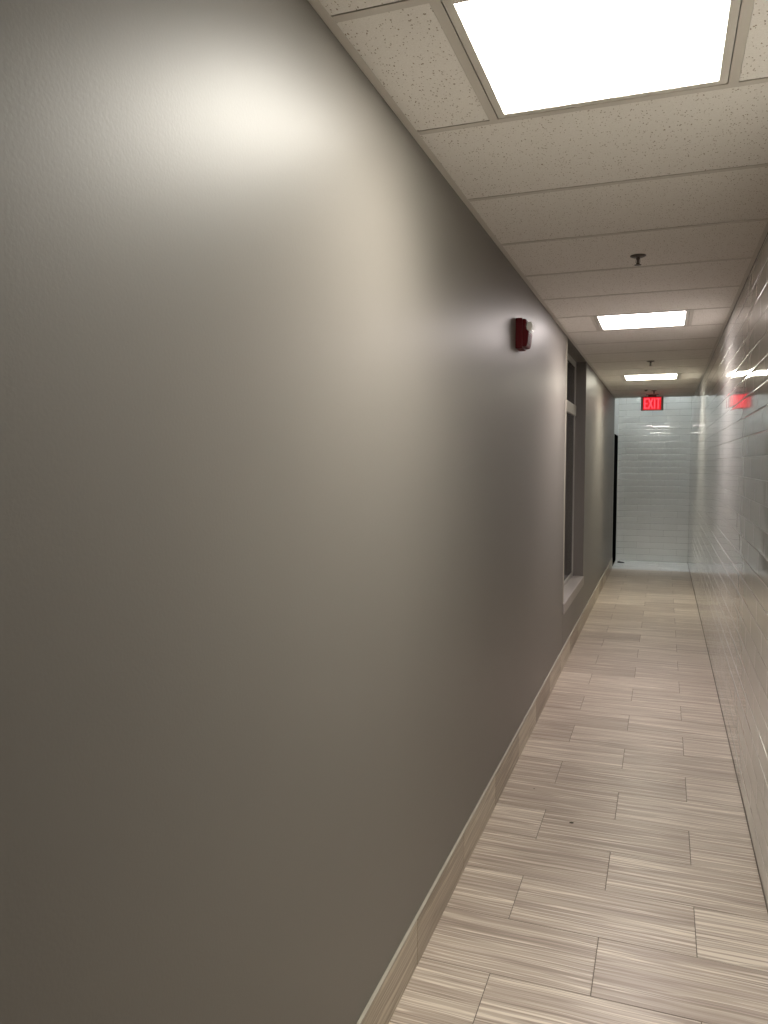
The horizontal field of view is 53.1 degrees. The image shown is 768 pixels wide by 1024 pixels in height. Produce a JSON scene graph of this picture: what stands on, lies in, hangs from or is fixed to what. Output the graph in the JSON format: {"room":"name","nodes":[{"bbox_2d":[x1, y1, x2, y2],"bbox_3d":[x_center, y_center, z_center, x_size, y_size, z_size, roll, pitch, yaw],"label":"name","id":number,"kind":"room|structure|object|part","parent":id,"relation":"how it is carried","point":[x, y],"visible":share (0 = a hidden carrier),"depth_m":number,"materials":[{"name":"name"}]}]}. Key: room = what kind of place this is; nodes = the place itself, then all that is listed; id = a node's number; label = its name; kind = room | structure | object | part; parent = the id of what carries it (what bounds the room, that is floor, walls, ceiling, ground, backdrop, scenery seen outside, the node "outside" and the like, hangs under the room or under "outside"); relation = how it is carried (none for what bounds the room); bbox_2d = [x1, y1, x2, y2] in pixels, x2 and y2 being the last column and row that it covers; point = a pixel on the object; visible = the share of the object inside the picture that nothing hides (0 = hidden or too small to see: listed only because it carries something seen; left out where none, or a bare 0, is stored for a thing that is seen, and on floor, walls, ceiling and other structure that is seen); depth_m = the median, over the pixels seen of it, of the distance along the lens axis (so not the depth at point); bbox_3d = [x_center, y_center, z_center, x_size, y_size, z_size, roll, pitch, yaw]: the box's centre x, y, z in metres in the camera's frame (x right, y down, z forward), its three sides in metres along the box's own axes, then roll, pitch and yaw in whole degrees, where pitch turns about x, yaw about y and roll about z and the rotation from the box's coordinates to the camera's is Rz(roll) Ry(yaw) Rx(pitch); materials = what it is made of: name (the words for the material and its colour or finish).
{"room":"building corridor","nodes":[
{"label":"building corridor","id":0,"kind":"room"},
{"bbox_2d":[0,0,618,1023],"bbox_3d":[0.723,-1.677,4.214,0.170,6.000,17.600,1,4,20],"label":"wall","id":1,"kind":"structure","parent":0,"point":[282,463],"depth_m":1.40,"materials":[{"name":"grey paint"}]},
{"bbox_2d":[308,0,615,397],"bbox_3d":[0.618,-1.201,3.675,0.022,0.022,16.460,1,4,20],"label":"trim","id":2,"kind":"structure","parent":1,"relation":"attached to","point":[317,5],"depth_m":2.22,"materials":[{"name":"white metal"}]},
{"bbox_2d":[357,559,611,1023],"bbox_3d":[0.618,1.273,3.851,0.010,0.158,16.490,1,4,20],"label":"baseboard","id":3,"kind":"structure","parent":1,"relation":"attached to","point":[386,997],"depth_m":2.88,"materials":[{"name":"ceramic"}]},
{"bbox_2d":[515,318,533,350],"bbox_3d":[0.714,-0.896,3.878,0.080,0.150,0.120,1,4,20],"label":"fire alarm","id":4,"kind":"object","parent":1,"relation":"attached to","point":[524,328],"visible":1,"depth_m":3.83,"materials":[{"name":"red plastic"}]},
{"bbox_2d":[563,338,583,614],"bbox_3d":[1.574,-0.313,6.620,0.175,2.127,1.590,1,4,20],"label":"window","id":5,"kind":"structure","parent":1,"relation":"in","point":[572,585],"depth_m":6.97,"materials":[{"name":"grey glass"}]},
{"bbox_3d":[1.554,-0.123,6.656,0.006,1.493,1.460,1,4,20],"label":"pane","id":6,"kind":"part","parent":5,"relation":"part of","materials":[{"name":"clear glass"}]},
{"bbox_3d":[1.536,-0.358,6.647,0.055,2.042,1.560,1,4,20],"label":"frame","id":7,"kind":"part","parent":5,"relation":"part of","materials":[{"name":"silver metal"}]},
{"bbox_3d":[1.554,-1.144,6.590,0.006,0.362,1.460,1,4,20],"label":"transom pane","id":8,"kind":"part","parent":5,"relation":"part of","materials":[{"name":"clear glass"}]},
{"bbox_3d":[1.579,0.705,6.700,0.175,0.085,1.556,1,4,20],"label":"sill","id":9,"kind":"part","parent":5,"relation":"part of","materials":[{"name":"grey paint"}]},
{"bbox_2d":[612,431,617,565],"bbox_3d":[3.567,-0.213,12.056,0.121,2.065,1.065,1,4,20],"label":"door","id":10,"kind":"structure","parent":1,"relation":"in","point":[615,474],"depth_m":12.04,"materials":[{"name":"black paint"}]},
{"bbox_2d":[319,0,767,397],"bbox_3d":[1.111,-1.187,3.463,1.093,0.015,16.470,1,4,20],"label":"ceiling","id":11,"kind":"structure","parent":0,"point":[408,50],"depth_m":2.65,"materials":[{"name":"tile"}]},
{"bbox_2d":[331,0,767,394],"bbox_3d":[1.012,-1.178,3.191,1.094,0.035,15.884,1,4,20],"label":"ceiling grid","id":12,"kind":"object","parent":11,"relation":"attached to","point":[437,6],"depth_m":2.06,"materials":[{"name":"white metal"}]},
{"bbox_2d":[442,0,740,118],"bbox_3d":[0.492,-1.113,1.759,0.582,0.090,0.582,1,4,20],"label":"ceiling light","id":13,"kind":"object","parent":11,"relation":"attached to","point":[527,56],"visible":1,"depth_m":1.77,"materials":[{"name":"white plastic"}]},
{"bbox_2d":[630,254,645,265],"bbox_3d":[1.174,-1.163,3.549,0.072,0.043,0.072,1,4,20],"label":"sprinkler","id":14,"kind":"object","parent":11,"relation":"attached to","point":[637,257],"visible":1,"depth_m":3.54,"materials":[{"name":"silver metal"}]},
{"bbox_2d":[594,310,689,330],"bbox_3d":[1.745,-1.335,5.190,0.582,0.090,0.582,1,4,20],"label":"ceiling light","id":15,"kind":"object","parent":11,"relation":"attached to","point":[673,318],"visible":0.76,"depth_m":5.21,"materials":[{"name":"white plastic"}]},
{"bbox_2d":[623,374,678,380],"bbox_3d":[2.998,-1.557,8.622,0.582,0.090,0.582,1,4,20],"label":"ceiling light","id":16,"kind":"object","parent":11,"relation":"attached to","point":[655,376],"visible":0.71,"depth_m":8.70,"materials":[{"name":"white plastic"}]},
{"bbox_2d":[641,394,663,410],"bbox_3d":[3.776,-1.542,10.812,0.300,0.225,0.052,1,4,20],"label":"exit sign","id":17,"kind":"object","parent":11,"relation":"hanging from","point":[653,402],"visible":1,"depth_m":10.79,"materials":[{"name":"red plastic"}]},
{"bbox_3d":[3.769,-1.526,10.794,0.240,0.176,0.005,1,4,20],"label":"panel","id":18,"kind":"part","parent":17,"relation":"part of","materials":[{"name":"red plastic"}]},
{"bbox_2d":[389,560,767,1023],"bbox_3d":[1.317,1.345,4.192,1.295,0.030,17.600,1,4,20],"label":"floor","id":19,"kind":"structure","parent":0,"point":[649,906],"depth_m":3.07,"materials":[{"name":"beige tile"}]},
{"bbox_2d":[615,311,689,398],"bbox_3d":[3.951,-3.402,11.136,1.091,3.451,0.080,1,4,20],"label":"wall","id":20,"kind":"structure","parent":0,"point":[689,311],"depth_m":11.13,"materials":[{"name":"white paint"}]},
{"bbox_2d":[616,396,691,562],"bbox_3d":[4.350,-2.201,12.305,1.095,6.000,0.120,1,4,20],"label":"wall","id":21,"kind":"structure","parent":0,"point":[653,482],"depth_m":12.36,"materials":[{"name":"grey tile"}]},
{"bbox_2d":[688,0,767,908],"bbox_3d":[1.887,-1.650,3.790,0.121,6.000,17.600,1,4,20],"label":"wall","id":22,"kind":"structure","parent":0,"point":[728,525],"depth_m":4.06,"materials":[{"name":"white tile"}]},
{"bbox_2d":[693,221,767,395],"bbox_3d":[1.626,-1.177,3.308,0.017,0.022,16.460,1,4,20],"label":"trim","id":23,"kind":"structure","parent":22,"relation":"attached to","point":[765,231],"depth_m":4.18,"materials":[{"name":"white metal"}]}
]}

